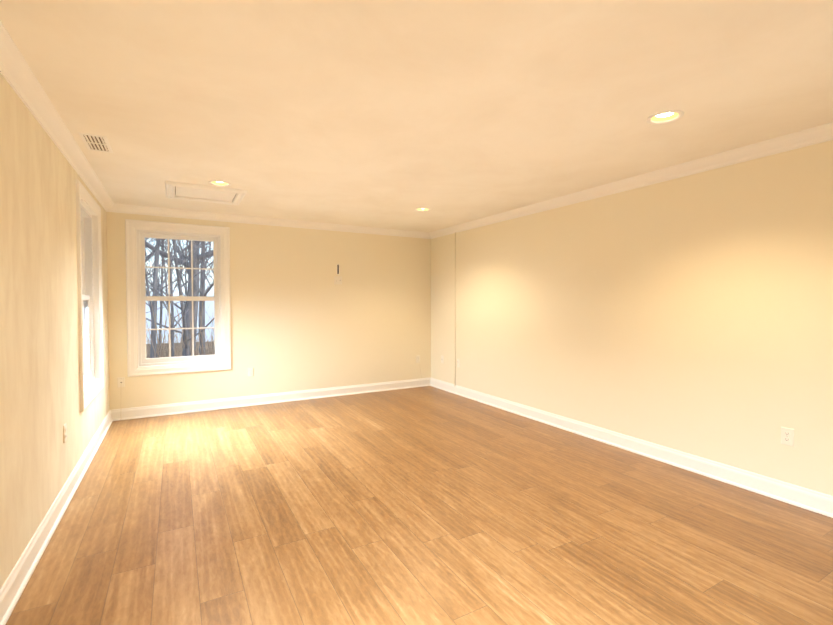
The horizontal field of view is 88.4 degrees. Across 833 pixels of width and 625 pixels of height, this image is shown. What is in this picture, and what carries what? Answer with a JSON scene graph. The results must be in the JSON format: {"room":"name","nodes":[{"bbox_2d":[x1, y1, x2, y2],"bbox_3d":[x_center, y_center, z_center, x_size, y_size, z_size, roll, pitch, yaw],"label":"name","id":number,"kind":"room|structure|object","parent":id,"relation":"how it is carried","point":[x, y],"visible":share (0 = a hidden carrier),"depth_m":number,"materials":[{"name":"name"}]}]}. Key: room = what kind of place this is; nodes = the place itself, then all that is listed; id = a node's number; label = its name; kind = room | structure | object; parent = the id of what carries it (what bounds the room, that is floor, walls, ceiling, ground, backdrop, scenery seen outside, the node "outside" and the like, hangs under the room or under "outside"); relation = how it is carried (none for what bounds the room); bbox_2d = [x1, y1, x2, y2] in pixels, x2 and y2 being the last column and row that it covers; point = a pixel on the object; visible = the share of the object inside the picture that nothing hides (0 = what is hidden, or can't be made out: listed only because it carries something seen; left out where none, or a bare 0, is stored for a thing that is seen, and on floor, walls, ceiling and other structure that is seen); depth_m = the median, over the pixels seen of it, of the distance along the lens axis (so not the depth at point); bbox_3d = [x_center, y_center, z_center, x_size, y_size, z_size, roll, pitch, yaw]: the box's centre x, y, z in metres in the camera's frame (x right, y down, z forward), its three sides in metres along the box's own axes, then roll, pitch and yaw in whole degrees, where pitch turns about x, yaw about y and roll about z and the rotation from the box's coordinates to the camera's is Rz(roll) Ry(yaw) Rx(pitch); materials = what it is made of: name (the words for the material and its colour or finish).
{"room":"empty room","nodes":[
{"label":"empty room","id":0,"kind":"room"},
{"bbox_2d":[0,73,109,588],"bbox_3d":[-1.671,0.089,1.464,0.160,2.440,7.930,-1,2,-29],"label":"wall","id":1,"kind":"structure","parent":0,"point":[39,373],"depth_m":2.33,"materials":[{"name":"paint"}]},
{"bbox_2d":[0,20,115,211],"bbox_3d":[-1.566,-1.089,1.494,0.080,0.086,7.610,-1,2,-29],"label":"crown molding","id":2,"kind":"structure","parent":1,"relation":"attached to","point":[16,72],"depth_m":2.35,"materials":[{"name":"white paint"}]},
{"bbox_2d":[0,409,115,624],"bbox_3d":[-1.590,1.243,1.537,0.027,0.128,7.610,-1,2,-29],"label":"baseboard","id":3,"kind":"structure","parent":1,"relation":"attached to","point":[15,584],"depth_m":2.37,"materials":[{"name":"white paint"}]},
{"bbox_2d":[63,423,66,442],"bbox_3d":[-2.362,0.810,2.883,0.009,0.115,0.070,-1,2,-29],"label":"electrical outlet","id":4,"kind":"object","parent":1,"relation":"attached to","point":[64,432],"visible":1,"depth_m":2.87,"materials":[{"name":"white plastic"}]},
{"bbox_2d":[76,180,103,411],"bbox_3d":[-2.969,-0.134,3.763,0.214,1.803,1.098,-1,2,-29],"label":"window","id":5,"kind":"structure","parent":1,"relation":"in","point":[90,303],"depth_m":4.11,"materials":[{"name":"white paint"}]},
{"bbox_2d":[106,212,430,409],"bbox_3d":[-1.657,-0.019,5.927,4.560,2.440,0.160,-1,2,-29],"label":"wall","id":6,"kind":"structure","parent":0,"point":[300,320],"depth_m":5.88,"materials":[{"name":"beige paint"}]},
{"bbox_2d":[117,377,137,419],"bbox_3d":[-3.293,0.981,4.917,0.225,0.487,0.038,-1,2,-29],"label":"outlet","id":7,"kind":"object","parent":6,"relation":"attached to","point":[120,381],"visible":0.98,"depth_m":4.89,"materials":[{"name":"white plastic"}]},
{"bbox_2d":[125,219,230,376],"bbox_3d":[-2.879,-0.170,5.239,1.098,1.803,0.214,-1,2,-29],"label":"window","id":8,"kind":"structure","parent":6,"relation":"in","point":[137,233],"depth_m":5.17,"materials":[{"name":"white paint"}]},
{"bbox_2d":[248,368,252,376],"bbox_3d":[-2.156,0.775,5.569,0.070,0.115,0.009,-1,2,-29],"label":"electrical outlet","id":9,"kind":"object","parent":6,"relation":"attached to","point":[250,372],"visible":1,"depth_m":5.57,"materials":[{"name":"white plastic"}]},
{"bbox_2d":[115,204,427,238],"bbox_3d":[-1.603,-1.193,5.792,4.050,0.086,0.080,-1,2,-29],"label":"crown molding","id":10,"kind":"structure","parent":6,"relation":"attached to","point":[120,208],"depth_m":5.54,"materials":[{"name":"white paint"}]},
{"bbox_2d":[116,378,427,420],"bbox_3d":[-1.615,1.138,5.871,4.170,0.128,0.027,-1,2,-29],"label":"baseboard","id":11,"kind":"structure","parent":6,"relation":"attached to","point":[224,403],"depth_m":5.62,"materials":[{"name":"white paint"}]},
{"bbox_2d":[334,276,341,284],"bbox_3d":[-1.117,-0.460,6.119,0.116,0.116,0.017,-1,2,-29],"label":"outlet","id":12,"kind":"object","parent":6,"relation":"attached to","point":[337,279],"depth_m":6.12,"materials":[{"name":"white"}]},
{"bbox_2d":[337,264,339,274],"bbox_3d":[-1.120,-0.615,6.121,0.044,0.160,0.004,-1,2,-29],"label":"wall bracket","id":13,"kind":"object","parent":6,"relation":"attached to","point":[338,265],"depth_m":6.12,"materials":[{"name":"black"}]},
{"bbox_2d":[0,0,832,232],"bbox_3d":[0.247,-1.267,2.509,4.560,0.220,7.930,-1,2,-29],"label":"ceiling","id":14,"kind":"structure","parent":0,"point":[389,114],"depth_m":2.24,"materials":[{"name":"paint"}]},
{"bbox_2d":[78,132,112,152],"bbox_3d":[-2.203,-1.165,2.953,0.150,0.007,0.360,-1,2,-29],"label":"ceiling vent","id":15,"kind":"object","parent":14,"relation":"in","point":[94,142],"visible":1,"depth_m":2.93,"materials":[{"name":"white metal"}]},
{"bbox_2d":[165,180,246,204],"bbox_3d":[-2.117,-1.187,4.309,0.698,0.029,0.638,-1,2,-29],"label":"ceiling hatch","id":16,"kind":"object","parent":14,"relation":"attached to","point":[198,192],"visible":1,"depth_m":4.28,"materials":[{"name":"white paint"}]},
{"bbox_2d":[208,180,230,186],"bbox_3d":[-1.813,-1.236,3.951,0.194,0.102,0.194,-1,2,-29],"label":"recessed light","id":17,"kind":"object","parent":14,"relation":"in","point":[219,183],"visible":0.58,"depth_m":3.97,"materials":[{"name":"white paint"}]},
{"bbox_2d":[414,208,430,211],"bbox_3d":[0.071,-1.263,5.067,0.194,0.102,0.194,-1,2,-29],"label":"recessed light","id":18,"kind":"object","parent":14,"relation":"in","point":[422,209],"visible":0.48,"depth_m":5.10,"materials":[{"name":"white paint"}]},
{"bbox_2d":[646,110,683,124],"bbox_3d":[1.470,-1.202,2.539,0.194,0.102,0.194,-1,2,-29],"label":"recessed light","id":19,"kind":"object","parent":14,"relation":"in","point":[667,116],"visible":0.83,"depth_m":2.56,"materials":[{"name":"white paint"}]},
{"bbox_2d":[6,386,832,624],"bbox_3d":[0.247,1.342,2.572,4.560,0.120,7.930,-1,2,-29],"label":"floor","id":20,"kind":"structure","parent":0,"point":[427,505],"depth_m":2.52,"materials":[{"name":"brown wood"}]},
{"bbox_2d":[431,140,832,495],"bbox_3d":[2.165,0.037,3.619,0.160,2.440,7.930,-1,2,-29],"label":"wall","id":21,"kind":"structure","parent":0,"point":[692,314],"depth_m":3.53,"materials":[{"name":"beige paint"}]},
{"bbox_2d":[455,232,455,384],"bbox_3d":[0.567,0.012,6.284,0.014,2.360,0.016,-1,2,-29],"label":"conduit","id":22,"kind":"object","parent":21,"relation":"attached to","point":[455,308],"visible":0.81,"depth_m":6.28,"materials":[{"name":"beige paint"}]},
{"bbox_2d":[428,122,832,238],"bbox_3d":[2.060,-1.139,3.532,0.080,0.086,7.610,-1,2,-29],"label":"crown molding","id":23,"kind":"structure","parent":21,"relation":"attached to","point":[822,133],"depth_m":3.48,"materials":[{"name":"white paint"}]},
{"bbox_2d":[428,377,832,517],"bbox_3d":[2.084,1.193,3.602,0.027,0.128,7.610,-1,2,-29],"label":"baseboard","id":24,"kind":"structure","parent":21,"relation":"attached to","point":[818,502],"depth_m":3.53,"materials":[{"name":"white paint"}]},
{"bbox_2d":[781,427,793,446],"bbox_3d":[2.493,0.835,2.882,0.009,0.115,0.070,-1,2,-29],"label":"electrical outlet","id":25,"kind":"object","parent":21,"relation":"attached to","point":[787,436],"visible":1,"depth_m":2.88,"materials":[{"name":"white plastic"}]},
{"label":"outside","id":26,"kind":"structure","parent":0,"visible":0},
{"bbox_2d":[146,341,214,357],"bbox_3d":[-24.925,7.701,43.187,300.000,9.000,220.000,-1,2,-29],"label":"ground","id":27,"kind":"structure","parent":26,"point":[206,350],"depth_m":91.29,"materials":[{"name":"brown soil"}]},
{"bbox_2d":[145,238,214,357],"bbox_3d":[-13.419,-4.425,22.422,17.564,20.060,36.556,-1,2,-29],"label":"tree","id":28,"kind":"object","parent":27,"relation":"on","point":[155,252],"depth_m":13.97,"materials":[{"name":"grey plant"}]},
{"bbox_2d":[146,291,214,357],"bbox_3d":[-10.283,2.316,19.204,11.181,5.979,27.298,-1,2,-29],"label":"tree","id":29,"kind":"object","parent":27,"relation":"on","point":[160,347],"depth_m":13.66,"materials":[{"name":"beige plant"}]}
]}

